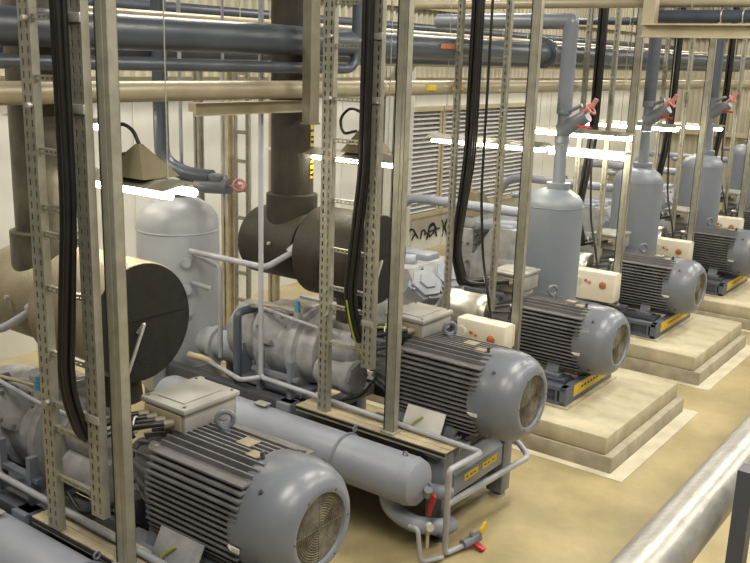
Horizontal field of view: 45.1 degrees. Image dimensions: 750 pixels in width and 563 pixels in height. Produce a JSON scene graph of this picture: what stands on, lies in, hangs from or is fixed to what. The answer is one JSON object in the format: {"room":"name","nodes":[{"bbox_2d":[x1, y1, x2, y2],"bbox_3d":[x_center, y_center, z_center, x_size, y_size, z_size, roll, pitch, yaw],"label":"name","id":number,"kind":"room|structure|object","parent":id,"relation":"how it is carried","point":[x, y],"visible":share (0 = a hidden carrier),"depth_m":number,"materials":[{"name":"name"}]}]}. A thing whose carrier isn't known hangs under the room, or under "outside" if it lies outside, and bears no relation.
{"room":"mechanical room","nodes":[
{"label":"mechanical room","id":0,"kind":"room"},
{"bbox_2d":[188,100,301,116],"bbox_3d":[-0.926,-1.294,6.716,0.080,0.090,1.150,12,17,35],"label":"channel","id":1,"kind":"object","parent":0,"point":[274,106],"visible":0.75,"depth_m":6.62,"materials":[{"name":"beige paint"}]},
{"bbox_2d":[0,89,667,359],"bbox_3d":[0.137,-1.887,15.455,0.215,3.050,27.000,12,17,35],"label":"wall","id":2,"kind":"structure","parent":0,"point":[139,115],"depth_m":12.89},
{"bbox_2d":[0,0,670,80],"bbox_3d":[0.356,-3.931,14.831,0.100,1.370,27.000,12,17,35],"label":"trim","id":3,"kind":"structure","parent":2,"relation":"attached to","point":[395,2],"depth_m":15.39,"materials":[{"name":"beige paint"}]},
{"bbox_2d":[410,106,443,219],"bbox_3d":[0.861,-2.126,16.095,0.160,1.950,1.050,12,17,35],"label":"louvered vent","id":4,"kind":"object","parent":2,"relation":"in","point":[426,165],"depth_m":16.16,"materials":[{"name":"metal"}]},
{"bbox_2d":[409,219,446,240],"bbox_3d":[1.099,-0.948,16.882,0.032,0.356,1.663,12,17,35],"label":"painted lettering","id":5,"kind":"object","parent":2,"relation":"attached to","point":[431,224],"visible":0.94,"depth_m":16.77},
{"bbox_2d":[438,105,465,212],"bbox_3d":[1.519,-2.318,16.955,0.160,1.950,1.050,12,17,35],"label":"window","id":6,"kind":"structure","parent":2,"relation":"in","point":[445,154],"depth_m":16.77,"materials":[{"name":"beige paint"}]},
{"bbox_2d":[470,103,499,202],"bbox_3d":[2.177,-2.510,17.815,0.160,1.950,1.050,12,17,35],"label":"window","id":7,"kind":"structure","parent":2,"relation":"in","point":[490,163],"depth_m":17.90,"materials":[{"name":"beige paint"}]},
{"bbox_2d":[502,102,524,199],"bbox_3d":[2.835,-2.702,18.676,0.160,1.950,1.050,12,17,35],"label":"window","id":8,"kind":"structure","parent":2,"relation":"in","point":[512,162],"depth_m":18.73,"materials":[{"name":"beige paint"}]},
{"bbox_2d":[535,117,556,134],"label":"tube light","id":9,"kind":"object","parent":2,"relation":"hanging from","point":[539,129],"depth_m":10.57,"materials":[{"name":"beige"}]},
{"bbox_2d":[569,112,636,140],"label":"tube light","id":10,"kind":"object","parent":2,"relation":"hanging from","point":[602,134],"depth_m":10.16,"materials":[{"name":"beige"}]},
{"bbox_2d":[0,0,677,77],"bbox_3d":[0.242,-4.795,14.725,0.250,2.950,27.000,12,17,35],"label":"pipe","id":11,"kind":"object","parent":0,"point":[421,16],"visible":0.08,"depth_m":16.21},
{"bbox_2d":[0,202,749,562],"bbox_3d":[5.048,0.678,12.273,12.200,0.100,27.000,12,17,35],"label":"floor","id":12,"kind":"structure","parent":0,"point":[549,511],"depth_m":7.11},
{"bbox_2d":[0,509,102,562],"bbox_3d":[-1.986,1.735,5.231,2.784,0.801,0.518,12,17,35],"label":"cooler","id":13,"kind":"object","parent":12,"relation":"on","point":[20,542],"visible":1,"depth_m":4.95,"materials":[{"name":"grey paint"}]},
{"bbox_2d":[0,486,149,562],"bbox_3d":[-1.865,1.621,5.918,3.150,0.700,1.040,12,17,35],"label":"frame","id":14,"kind":"object","parent":12,"relation":"on","point":[13,501],"visible":0.08,"depth_m":5.58,"materials":[{"name":"grey paint"}]},
{"bbox_2d":[0,363,135,513],"bbox_3d":[-1.921,0.907,5.753,1.611,0.810,0.795,12,17,35],"label":"screw compressor","id":15,"kind":"object","parent":14,"relation":"on","point":[21,426],"visible":0.42,"depth_m":5.60,"materials":[{"name":"metal"}]},
{"bbox_2d":[0,0,188,406],"bbox_3d":[-2.007,-1.650,5.332,1.801,4.660,0.788,12,17,35],"label":"intake silencer","id":16,"kind":"object","parent":15,"relation":"on","point":[157,300],"visible":0.41,"depth_m":5.44,"materials":[{"name":"metal"}]},
{"bbox_2d":[31,509,151,562],"bbox_3d":[-1.379,1.492,4.931,1.380,0.074,0.218,12,17,35],"label":"channel","id":17,"kind":"object","parent":14,"relation":"on","point":[78,535],"visible":0.46,"depth_m":5.03,"materials":[{"name":"beige metal"}]},
{"bbox_2d":[16,0,110,531],"bbox_3d":[-1.562,-1.109,4.357,0.515,5.235,0.075,12,17,35],"label":"ladder","id":18,"kind":"object","parent":17,"relation":"on","point":[78,14],"visible":0.88,"depth_m":4.59,"materials":[{"name":"metal"}]},
{"bbox_2d":[93,0,141,562],"bbox_3d":[-1.234,-1.046,4.143,0.120,5.235,0.110,12,17,35],"label":"pole","id":19,"kind":"object","parent":17,"relation":"on","point":[104,11],"visible":1,"depth_m":4.37,"materials":[{"name":"beige metal"}]},
{"bbox_2d":[151,525,204,562],"bbox_3d":[-1.051,1.458,4.761,0.330,0.224,0.116,12,17,35],"label":"plate","id":20,"kind":"object","parent":14,"relation":"on","point":[170,546],"visible":0.88,"depth_m":4.76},
{"bbox_2d":[132,376,349,562],"bbox_3d":[-0.843,1.096,5.019,1.458,0.813,0.714,12,17,35],"label":"motor","id":21,"kind":"object","parent":14,"relation":"on","point":[245,494],"visible":0.98,"depth_m":4.71,"materials":[{"name":"paint"}]},
{"bbox_2d":[296,492,341,562],"bbox_3d":[-0.289,1.266,4.634,0.012,0.386,0.386,12,17,35],"label":"fan grille","id":22,"kind":"object","parent":21,"relation":"attached to","point":[318,516],"depth_m":4.63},
{"bbox_2d":[0,451,167,562],"bbox_3d":[-1.584,0.032,5.074,2.852,4.195,1.360,12,17,35],"label":"drain pipework","id":23,"kind":"object","parent":12,"relation":"on","point":[144,554],"visible":0.66,"depth_m":5.12,"materials":[{"name":"grey paint"}]},
{"bbox_2d":[135,0,255,393],"bbox_3d":[-1.490,-1.569,7.820,1.484,6.000,0.768,12,17,35],"label":"tank","id":24,"kind":"object","parent":12,"relation":"on","point":[166,230],"visible":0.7,"depth_m":8.06,"materials":[{"name":"metal"}]},
{"bbox_2d":[192,72,204,200],"bbox_3d":[-1.979,-0.934,10.190,0.160,3.600,0.160,12,17,35],"label":"support post","id":25,"kind":"object","parent":12,"relation":"on","point":[198,122],"visible":0.09,"depth_m":10.01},
{"bbox_2d":[220,72,234,364],"bbox_3d":[-1.602,-0.832,9.823,0.180,3.600,0.180,12,17,35],"label":"support post","id":26,"kind":"object","parent":12,"relation":"on","point":[227,221],"visible":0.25,"depth_m":9.86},
{"bbox_2d":[233,60,250,308],"bbox_3d":[-1.500,-0.914,10.167,0.250,3.600,0.030,12,17,35],"label":"ladder","id":27,"kind":"object","parent":12,"relation":"on","point":[247,132],"visible":0.41,"depth_m":10.09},
{"bbox_2d":[268,73,279,301],"bbox_3d":[-1.180,-1.007,10.586,0.180,3.600,0.180,12,17,35],"label":"support post","id":28,"kind":"object","parent":12,"relation":"on","point":[273,280],"visible":0.02,"depth_m":10.79,"materials":[{"name":"metal"}]},
{"bbox_2d":[154,375,457,548],"bbox_3d":[-0.646,1.343,6.984,2.784,0.801,0.518,12,17,35],"label":"cooler","id":29,"kind":"object","parent":12,"relation":"on","point":[398,477],"visible":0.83,"depth_m":6.33,"materials":[{"name":"grey paint"}]},
{"bbox_2d":[154,360,511,541],"bbox_3d":[-0.466,1.212,7.748,3.150,0.700,1.040,12,17,35],"label":"frame","id":30,"kind":"object","parent":12,"relation":"on","point":[496,455],"visible":0.33,"depth_m":7.10,"materials":[{"name":"grey paint"}]},
{"bbox_2d":[227,298,377,401],"bbox_3d":[-0.522,0.498,7.583,1.611,0.810,0.795,12,17,35],"label":"screw compressor","id":31,"kind":"object","parent":30,"relation":"on","point":[290,327],"visible":0.73,"depth_m":7.45,"materials":[{"name":"metal"}]},
{"bbox_2d":[188,0,405,323],"bbox_3d":[-0.608,-2.059,7.162,1.801,4.660,0.788,12,17,35],"label":"insulated pipe","id":32,"kind":"object","parent":31,"relation":"on","point":[291,249],"visible":0.68,"depth_m":7.30,"materials":[{"name":"metal"}]},
{"bbox_2d":[295,398,459,459],"bbox_3d":[-0.004,1.090,6.730,1.380,0.074,0.218,12,17,35],"label":"channel","id":33,"kind":"object","parent":30,"relation":"on","point":[432,448],"visible":0.93,"depth_m":6.65,"materials":[{"name":"beige metal"}]},
{"bbox_2d":[317,0,386,411],"bbox_3d":[-0.155,-1.516,6.182,0.515,5.235,0.075,12,17,35],"label":"ladder","id":34,"kind":"object","parent":33,"relation":"on","point":[331,7],"visible":0.96,"depth_m":6.41,"materials":[{"name":"metal"}]},
{"bbox_2d":[380,0,414,435],"bbox_3d":[0.194,-1.449,5.953,0.120,5.235,0.110,12,17,35],"label":"pole","id":35,"kind":"object","parent":33,"relation":"on","point":[406,8],"visible":1,"depth_m":6.17,"materials":[{"name":"grey metal"}]},
{"bbox_2d":[403,404,446,434],"bbox_3d":[0.348,1.049,6.591,0.330,0.224,0.116,12,17,35],"label":"plate","id":36,"kind":"object","parent":30,"relation":"on","point":[419,417],"visible":0.87,"depth_m":6.58,"materials":[{"name":"metal"}]},
{"bbox_2d":[370,302,546,441],"bbox_3d":[0.556,0.687,6.849,1.458,0.813,0.714,12,17,35],"label":"motor","id":37,"kind":"object","parent":30,"relation":"on","point":[484,389],"visible":0.88,"depth_m":6.52,"materials":[{"name":"grey paint"}]},
{"bbox_2d":[519,375,542,426],"bbox_3d":[1.110,0.858,6.464,0.012,0.386,0.386,12,17,35],"label":"fan grille","id":38,"kind":"object","parent":37,"relation":"attached to","point":[531,386],"depth_m":6.46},
{"bbox_2d":[209,0,529,562],"bbox_3d":[-0.184,-0.377,6.905,2.852,4.195,1.360,12,17,35],"label":"pipe","id":39,"kind":"object","parent":12,"relation":"on","point":[473,539],"visible":0.93,"depth_m":6.74,"materials":[{"name":"metal"}]},
{"bbox_2d":[382,66,415,247],"bbox_3d":[0.387,-1.991,15.177,0.420,3.400,0.420,12,17,35],"label":"support post","id":40,"kind":"object","parent":12,"relation":"on","point":[387,176],"visible":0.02,"depth_m":15.11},
{"bbox_2d":[456,314,514,347],"bbox_3d":[1.028,0.715,8.561,0.520,0.735,0.228,12,17,35],"label":"control box","id":41,"kind":"object","parent":12,"relation":"on","point":[485,329],"visible":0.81,"depth_m":8.40,"materials":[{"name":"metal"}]},
{"bbox_2d":[376,337,615,410],"bbox_3d":[0.629,0.681,9.771,3.700,0.195,1.160,12,17,35],"label":"bed","id":42,"kind":"object","parent":12,"relation":"on","point":[565,392],"visible":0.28,"depth_m":8.53,"materials":[{"name":"blue paint"}]},
{"bbox_2d":[333,247,463,336],"bbox_3d":[0.206,-0.057,9.899,1.487,1.150,0.889,12,17,35],"label":"piston compressor","id":43,"kind":"object","parent":42,"relation":"on","point":[424,270],"visible":0.27,"depth_m":9.44,"materials":[{"name":"grey paint"}]},
{"bbox_2d":[488,263,629,377],"bbox_3d":[1.737,0.389,8.858,1.458,0.878,0.714,12,17,35],"label":"motor","id":44,"kind":"object","parent":42,"relation":"on","point":[559,332],"visible":0.87,"depth_m":8.54,"materials":[{"name":"paint"}]},
{"bbox_2d":[440,288,498,334],"bbox_3d":[0.982,0.387,9.411,0.520,0.580,0.370,12,17,35],"label":"coupling cover","id":45,"kind":"object","parent":44,"relation":"attached to","point":[462,302],"visible":0.46,"depth_m":9.25,"materials":[{"name":"metal"}]},
{"bbox_2d":[612,325,626,363],"bbox_3d":[2.290,0.591,8.481,0.012,0.386,0.386,12,17,35],"label":"fan grille","id":46,"kind":"object","parent":44,"relation":"attached to","point":[619,332],"depth_m":8.48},
{"bbox_2d":[407,13,598,298],"bbox_3d":[1.216,-1.105,10.010,2.515,3.583,0.642,12,17,35],"label":"tank","id":47,"kind":"object","parent":12,"relation":"on","point":[556,211],"visible":0.73,"depth_m":9.37,"materials":[{"name":"metal"}]},
{"bbox_2d":[331,368,698,482],"bbox_3d":[0.734,0.952,9.752,4.880,0.315,2.040,12,17,35],"label":"concrete plinth","id":48,"kind":"object","parent":12,"relation":"on","point":[613,431],"visible":0.43,"depth_m":8.18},
{"bbox_2d":[464,278,693,341],"bbox_3d":[2.178,0.181,11.991,3.700,0.195,1.340,12,17,35],"label":"bed","id":49,"kind":"object","parent":12,"relation":"on","point":[654,328],"visible":0.31,"depth_m":10.79,"materials":[{"name":"blue paint"}]},
{"bbox_2d":[462,191,516,279],"bbox_3d":[1.754,-0.557,12.119,1.487,1.150,0.889,12,17,35],"label":"piston compressor","id":50,"kind":"object","parent":49,"relation":"on","point":[471,238],"visible":0.44,"depth_m":12.00,"materials":[{"name":"grey paint"}]},
{"bbox_2d":[466,191,488,216],"bbox_3d":[1.382,-1.087,12.444,0.300,0.300,0.560,12,17,35],"label":"pipe","id":51,"kind":"object","parent":50,"relation":"attached to","point":[474,195],"depth_m":12.30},
{"bbox_2d":[589,227,706,315],"bbox_3d":[3.285,-0.112,11.079,1.458,0.878,0.714,12,17,35],"label":"motor","id":52,"kind":"object","parent":49,"relation":"on","point":[649,281],"visible":0.85,"depth_m":10.77,"materials":[{"name":"grey paint"}]},
{"bbox_2d":[579,252,593,266],"bbox_3d":[2.530,-0.113,11.631,0.520,0.580,0.370,12,17,35],"label":"coupling cover","id":53,"kind":"object","parent":52,"relation":"attached to","point":[585,259],"visible":0.12,"depth_m":11.37,"materials":[{"name":"metal"}]},
{"bbox_2d":[695,274,703,304],"bbox_3d":[3.838,0.091,10.701,0.012,0.386,0.386,12,17,35],"label":"fan grille","id":54,"kind":"object","parent":52,"relation":"attached to","point":[699,278],"depth_m":10.71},
{"bbox_2d":[502,8,678,253],"bbox_3d":[2.785,-2.237,12.074,2.515,4.885,0.642,12,17,35],"label":"tank","id":55,"kind":"object","parent":12,"relation":"on","point":[646,186],"visible":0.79,"depth_m":11.58,"materials":[{"name":"metal"}]},
{"bbox_2d":[576,266,621,303],"bbox_3d":[2.616,0.223,10.753,0.520,0.735,0.228,12,17,35],"label":"control box","id":56,"kind":"object","parent":12,"relation":"on","point":[596,285],"visible":0.87,"depth_m":10.61,"materials":[{"name":"metal"}]},
{"bbox_2d":[576,297,628,310],"bbox_3d":[2.539,0.308,11.053,1.100,0.750,0.140,12,17,35],"label":"pole stand","id":57,"kind":"object","parent":12,"relation":"on","point":[621,307],"visible":0.21,"depth_m":10.78,"materials":[{"name":"grey paint"}]},
{"bbox_2d":[608,8,644,305],"bbox_3d":[2.942,-2.331,10.149,0.120,5.370,0.110,12,17,35],"label":"pole","id":58,"kind":"object","parent":57,"relation":"on","point":[627,164],"visible":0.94,"depth_m":10.34,"materials":[{"name":"beige metal"}]},
{"bbox_2d":[573,7,738,225],"bbox_3d":[4.370,-2.700,14.146,2.515,4.885,0.642,12,17,35],"label":"tank","id":59,"kind":"object","parent":12,"relation":"on","point":[713,167],"visible":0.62,"depth_m":13.66,"materials":[{"name":"metal"}]},
{"bbox_2d":[656,236,693,259],"bbox_3d":[4.201,-0.240,12.825,0.520,0.735,0.228,12,17,35],"label":"control box","id":60,"kind":"object","parent":12,"relation":"on","point":[680,248],"visible":0.61,"depth_m":12.66,"materials":[{"name":"metal"}]},
{"bbox_2d":[620,313,749,390],"bbox_3d":[2.282,0.452,11.972,4.880,0.315,2.040,12,17,35],"label":"concrete plinth","id":61,"kind":"object","parent":12,"relation":"on","point":[700,353],"visible":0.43,"depth_m":10.36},
{"bbox_2d":[632,140,749,208],"bbox_3d":[5.931,-3.168,16.236,2.515,4.885,0.642,12,17,35],"label":"tank","id":62,"kind":"object","parent":12,"relation":"on","point":[739,150],"visible":0.39,"depth_m":15.83,"materials":[{"name":"metal"}]},
{"bbox_2d":[693,278,749,332],"bbox_3d":[3.867,-0.011,14.044,4.880,0.315,2.040,12,17,35],"label":"concrete plinth","id":63,"kind":"object","parent":12,"relation":"on","point":[736,307],"visible":0.02,"depth_m":12.33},
{"bbox_2d":[705,271,749,298],"bbox_3d":[3.763,-0.282,14.064,3.700,0.195,1.340,12,17,35],"label":"bed","id":64,"kind":"object","parent":12,"relation":"on","point":[725,285],"visible":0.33,"depth_m":12.75,"materials":[{"name":"blue paint"}]},
{"bbox_2d":[565,176,611,255],"bbox_3d":[3.339,-1.020,14.192,1.487,1.150,0.889,12,17,35],"label":"piston compressor","id":65,"kind":"object","parent":64,"relation":"on","point":[595,201],"visible":0.09,"depth_m":13.80,"materials":[{"name":"grey paint"}]},
{"bbox_2d":[663,206,749,277],"bbox_3d":[4.870,-0.575,13.151,1.458,0.878,0.714,12,17,35],"label":"motor","id":66,"kind":"object","parent":64,"relation":"on","point":[719,249],"visible":0.64,"depth_m":12.86,"materials":[{"name":"grey paint"}]},
{"bbox_2d":[717,215,743,228],"bbox_3d":[5.762,-0.708,14.915,0.520,0.735,0.228,12,17,35],"label":"control box","id":67,"kind":"object","parent":12,"relation":"on","point":[724,221],"visible":0.41,"depth_m":14.72,"materials":[{"name":"metal"}]},
{"bbox_2d":[725,463,749,562],"bbox_3d":[1.371,1.648,3.616,0.120,1.950,0.120,12,17,35],"label":"stanchion","id":68,"kind":"object","parent":12,"relation":"on","point":[739,531],"visible":1,"depth_m":3.40,"materials":[{"name":"grey paint"}]},
{"bbox_2d":[610,414,749,562],"bbox_3d":[2.965,0.387,5.746,0.205,0.205,11.600,12,17,35],"label":"pipe","id":69,"kind":"object","parent":68,"relation":"attached to","point":[680,530],"visible":1,"depth_m":3.33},
{"bbox_3d":[0.991,0.809,8.833,1.100,0.750,0.140,12,17,35],"label":"pole stand","id":70,"kind":"object","parent":12,"relation":"on","visible":0},
{"bbox_2d":[443,0,514,310],"bbox_3d":[0.979,-2.048,8.194,0.555,5.100,0.045,12,17,35],"label":"ladder","id":71,"kind":"object","parent":70,"relation":"on","point":[510,5],"visible":0.94,"depth_m":8.38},
{"bbox_2d":[510,0,544,350],"bbox_3d":[1.393,-1.830,7.929,0.120,5.370,0.110,12,17,35],"label":"pole","id":72,"kind":"object","parent":70,"relation":"on","point":[537,16],"visible":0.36,"depth_m":8.10,"materials":[{"name":"grey metal"}]},
{"bbox_3d":[5.324,-0.750,16.154,3.700,0.195,1.340,12,17,35],"label":"bed","id":73,"kind":"object","parent":12,"relation":"on","visible":0},
{"bbox_2d":[605,169,674,230],"bbox_3d":[4.900,-1.488,16.282,1.487,1.150,0.889,12,17,35],"label":"piston compressor","id":74,"kind":"object","parent":73,"relation":"on","point":[664,204],"visible":0.14,"depth_m":15.78,"materials":[{"name":"grey paint"}]},
{"bbox_2d":[607,169,619,180],"bbox_3d":[4.528,-2.018,16.607,0.300,0.300,0.560,12,17,35],"label":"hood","id":75,"kind":"object","parent":74,"relation":"attached to","point":[610,178],"depth_m":16.48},
{"bbox_2d":[718,189,749,229],"bbox_3d":[6.431,-1.043,15.241,1.458,0.878,0.714,12,17,35],"label":"motor","id":76,"kind":"object","parent":73,"relation":"on","point":[733,202],"visible":0.27,"depth_m":15.27,"materials":[{"name":"grey paint"}]},
{"bbox_3d":[4.124,-0.155,13.126,1.100,0.750,0.140,12,17,35],"label":"pole stand","id":77,"kind":"object","parent":12,"relation":"on","visible":0},
{"bbox_2d":[686,7,720,241],"bbox_3d":[4.527,-2.794,12.222,0.120,5.370,0.110,12,17,35],"label":"pole","id":78,"kind":"object","parent":77,"relation":"on","point":[712,41],"visible":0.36,"depth_m":12.40,"materials":[{"name":"beige metal"}]},
{"bbox_3d":[5.685,-0.623,15.216,1.100,0.750,0.140,12,17,35],"label":"pole stand","id":79,"kind":"object","parent":12,"relation":"on","visible":0},
{"bbox_2d":[737,122,749,218],"bbox_3d":[6.088,-3.262,14.312,0.120,5.370,0.110,12,17,35],"label":"pole","id":80,"kind":"object","parent":79,"relation":"on","point":[744,186],"visible":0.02,"depth_m":14.69,"materials":[{"name":"grey metal"}]},
{"bbox_2d":[662,7,749,188],"bbox_3d":[13.264,-4.652,22.155,12.210,6.000,0.250,12,17,35],"label":"wall","id":81,"kind":"structure","parent":0,"point":[701,44],"depth_m":25.09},
{"bbox_2d":[661,7,747,156],"bbox_3d":[13.126,-4.614,21.982,12.200,6.000,0.200,12,17,35],"label":"trim","id":82,"kind":"structure","parent":81,"relation":"attached to","point":[688,131],"depth_m":24.75,"materials":[{"name":"beige paint"}]},
{"bbox_3d":[5.234,-5.241,10.808,12.200,0.100,27.000,12,17,35],"label":"ceiling","id":83,"kind":"structure","parent":0,"visible":0},
{"bbox_2d":[48,0,163,441],"bbox_3d":[-1.382,-1.393,4.354,0.405,4.672,0.485,12,17,35],"label":"cable bundle","id":84,"kind":"object","parent":83,"relation":"hanging from","point":[58,11],"visible":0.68,"depth_m":4.42,"materials":[{"name":"rubber"}]},
{"bbox_2d":[95,0,204,199],"bbox_3d":[-1.568,-2.250,5.197,1.300,3.424,0.320,12,17,35],"label":"tube light","id":85,"kind":"object","parent":83,"relation":"hanging from","point":[144,173],"visible":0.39,"depth_m":5.31,"materials":[{"name":"beige"}]},
{"bbox_2d":[122,144,178,179],"bbox_3d":[-1.414,-0.733,5.418,0.400,0.185,0.280,12,17,35],"label":"hood","id":86,"kind":"object","parent":85,"relation":"attached to","point":[138,162],"depth_m":5.34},
{"bbox_2d":[0,1,361,73],"bbox_3d":[-1.518,-2.598,5.164,0.080,2.729,4.770,12,17,35],"label":"conduit pipe","id":87,"kind":"object","parent":83,"relation":"hanging from","point":[7,61],"visible":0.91,"depth_m":6.03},
{"bbox_2d":[300,0,320,124],"bbox_3d":[-0.436,-2.675,6.371,0.100,3.095,0.110,12,17,35],"label":"post","id":88,"kind":"object","parent":83,"relation":"hanging from","point":[310,71],"visible":1,"depth_m":6.60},
{"bbox_2d":[336,107,358,163],"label":"tube light","id":89,"kind":"object","parent":83,"relation":"hanging from","point":[348,151],"depth_m":7.12,"materials":[{"name":"beige"}]},
{"bbox_2d":[340,130,391,153],"bbox_3d":[-0.065,-1.130,7.111,0.340,0.225,0.238,12,17,35],"label":"hood","id":90,"kind":"object","parent":89,"relation":"attached to","point":[348,148],"depth_m":7.10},
{"bbox_2d":[0,0,739,71],"bbox_3d":[2.289,-4.539,13.345,0.120,2.660,22.800,12,17,35],"label":"pipe","id":91,"kind":"object","parent":83,"relation":"hanging from","point":[121,53],"visible":0.31,"depth_m":9.15,"materials":[{"name":"metal"}]},
{"bbox_2d":[0,5,749,69],"bbox_3d":[3.827,-4.221,12.240,0.324,2.652,22.800,12,17,35],"label":"pipe","id":92,"kind":"object","parent":83,"relation":"hanging from","point":[134,31],"visible":0.57,"depth_m":6.35,"materials":[{"name":"metal"}]},
{"bbox_2d":[0,8,749,104],"bbox_3d":[3.824,-4.093,12.271,0.136,2.916,22.800,12,17,35],"label":"pipe","id":93,"kind":"object","parent":83,"relation":"hanging from","point":[10,91],"visible":0.65,"depth_m":6.47,"materials":[{"name":"metal"}]},
{"bbox_2d":[344,0,406,364],"bbox_3d":[0.018,-1.733,6.204,0.404,4.815,0.506,12,17,35],"label":"cable bundle","id":94,"kind":"object","parent":83,"relation":"hanging from","point":[368,6],"visible":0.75,"depth_m":6.22,"materials":[{"name":"rubber"}]},
{"bbox_2d":[88,0,673,49],"bbox_3d":[0.994,-5.199,14.827,0.140,2.170,23.800,12,17,35],"label":"pipe","id":95,"kind":"object","parent":83,"relation":"hanging from","point":[129,4],"visible":0.51,"depth_m":11.66,"materials":[{"name":"blue paint"}]},
{"bbox_2d":[382,0,392,167],"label":"tube light","id":96,"kind":"object","parent":83,"relation":"hanging from","point":[387,160],"depth_m":6.94,"materials":[{"name":"beige"}]},
{"bbox_2d":[88,0,749,57],"bbox_3d":[2.614,-4.612,13.080,0.100,2.370,22.800,12,17,35],"label":"pipe","id":97,"kind":"object","parent":83,"relation":"hanging from","point":[90,8],"visible":0.34,"depth_m":8.46,"materials":[{"name":"metal"}]},
{"bbox_2d":[425,121,451,143],"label":"tube light","id":98,"kind":"object","parent":83,"relation":"hanging from","point":[436,137],"depth_m":9.29,"materials":[{"name":"beige"}]},
{"bbox_2d":[205,0,671,71],"bbox_3d":[0.985,-4.937,14.892,0.120,2.710,23.800,12,17,35],"label":"pipe","id":99,"kind":"object","parent":83,"relation":"hanging from","point":[391,0],"visible":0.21,"depth_m":16.55,"materials":[{"name":"metal"}]},
{"bbox_2d":[452,0,508,286],"bbox_3d":[1.092,-2.256,8.371,0.577,4.775,0.215,1,14,-4],"label":"cable bundle","id":100,"kind":"object","parent":83,"relation":"hanging from","point":[478,6],"visible":0.84,"depth_m":8.51,"materials":[{"name":"rubber"}]},
{"bbox_2d":[480,0,493,318],"bbox_3d":[1.105,-2.073,7.983,0.058,4.943,0.240,-9,17,-37],"label":"cable","id":101,"kind":"object","parent":83,"relation":"hanging from","point":[492,1],"visible":1,"depth_m":8.28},
{"bbox_2d":[477,137,497,147],"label":"tube light","id":102,"kind":"object","parent":83,"relation":"hanging from","point":[490,142],"depth_m":8.96,"materials":[{"name":"beige"}]},
{"bbox_2d":[505,139,522,149],"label":"tube light","id":103,"kind":"object","parent":83,"relation":"hanging from","point":[510,144],"depth_m":8.80,"materials":[{"name":"beige"}]},
{"bbox_2d":[415,0,749,9],"bbox_3d":[3.350,-3.582,8.337,7.420,2.047,0.135,12,17,35],"label":"pipe","id":104,"kind":"object","parent":83,"relation":"hanging from","point":[428,4],"visible":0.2,"depth_m":9.32,"materials":[{"name":"metal"}]},
{"bbox_2d":[578,8,608,245],"bbox_3d":[2.683,-2.741,10.529,0.412,4.773,0.337,12,17,35],"label":"cable bundle","id":105,"kind":"object","parent":83,"relation":"hanging from","point":[585,174],"visible":0.59,"depth_m":10.57,"materials":[{"name":"rubber"}]},
{"bbox_2d":[546,9,642,160],"bbox_3d":[2.476,-3.177,9.863,1.008,3.618,0.320,12,17,35],"label":"tube light","id":106,"kind":"object","parent":83,"relation":"hanging from","point":[572,151],"visible":0.91,"depth_m":10.15,"materials":[{"name":"beige"}]},
{"bbox_2d":[573,8,622,262],"bbox_3d":[2.592,-2.535,10.368,0.395,5.100,0.045,12,17,35],"label":"ladder","id":107,"kind":"object","parent":83,"relation":"hanging from","point":[618,20],"visible":0.74,"depth_m":10.47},
{"bbox_2d":[590,8,605,268],"bbox_3d":[2.654,-2.573,10.203,0.058,4.943,0.240,-9,17,-37],"label":"cable","id":108,"kind":"object","parent":83,"relation":"hanging from","point":[604,15],"visible":0.98,"depth_m":10.49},
{"bbox_2d":[578,8,716,24],"bbox_3d":[2.772,-4.537,12.209,3.920,2.088,0.135,12,17,35],"label":"pipe","id":109,"kind":"object","parent":83,"relation":"hanging from","point":[582,20],"visible":0.02,"depth_m":12.07,"materials":[{"name":"blue paint"}]},
{"bbox_2d":[653,115,681,131],"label":"tube light","id":110,"kind":"object","parent":83,"relation":"hanging from","point":[658,126],"depth_m":11.63,"materials":[{"name":"beige"}]},
{"bbox_2d":[657,8,686,218],"bbox_3d":[4.268,-3.204,12.602,0.412,4.773,0.337,12,17,35],"label":"cable bundle","id":111,"kind":"object","parent":83,"relation":"hanging from","point":[664,150],"visible":0.36,"depth_m":12.70,"materials":[{"name":"rubber"}]},
{"bbox_2d":[652,8,698,233],"bbox_3d":[4.177,-2.998,12.441,0.395,5.100,0.045,12,17,35],"label":"ladder","id":112,"kind":"object","parent":83,"relation":"hanging from","point":[668,40],"visible":0.65,"depth_m":12.58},
{"bbox_2d":[667,8,684,237],"bbox_3d":[4.239,-3.037,12.275,0.058,4.943,0.240,-9,17,-37],"label":"cable","id":113,"kind":"object","parent":83,"relation":"hanging from","point":[683,8],"visible":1,"depth_m":12.63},
{"bbox_2d":[639,0,749,38],"bbox_3d":[4.679,-3.137,7.274,4.920,2.320,0.272,12,17,35],"label":"roof beam","id":114,"kind":"structure","parent":83,"relation":"attached to","point":[651,28],"depth_m":8.63,"materials":[{"name":"metal"}]},
{"bbox_2d":[658,0,749,22],"bbox_3d":[4.519,-3.250,7.453,4.420,2.196,0.162,12,17,35],"label":"pipe","id":115,"kind":"object","parent":83,"relation":"hanging from","point":[664,16],"visible":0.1,"depth_m":8.62,"materials":[{"name":"blue paint"}]},
{"bbox_2d":[713,7,737,199],"bbox_3d":[5.828,-3.672,14.692,0.412,4.773,0.337,12,17,35],"label":"cable bundle","id":116,"kind":"object","parent":83,"relation":"hanging from","point":[719,135],"visible":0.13,"depth_m":14.69,"materials":[{"name":"rubber"}]},
{"bbox_2d":[711,7,749,211],"bbox_3d":[5.738,-3.466,14.531,0.395,5.100,0.045,12,17,35],"label":"ladder","id":117,"kind":"object","parent":83,"relation":"hanging from","point":[745,41],"visible":0.38,"depth_m":14.64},
{"bbox_2d":[721,7,739,215],"bbox_3d":[5.799,-3.505,14.365,0.058,4.943,0.240,-9,17,-37],"label":"cable","id":118,"kind":"object","parent":83,"relation":"hanging from","point":[738,7],"visible":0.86,"depth_m":14.64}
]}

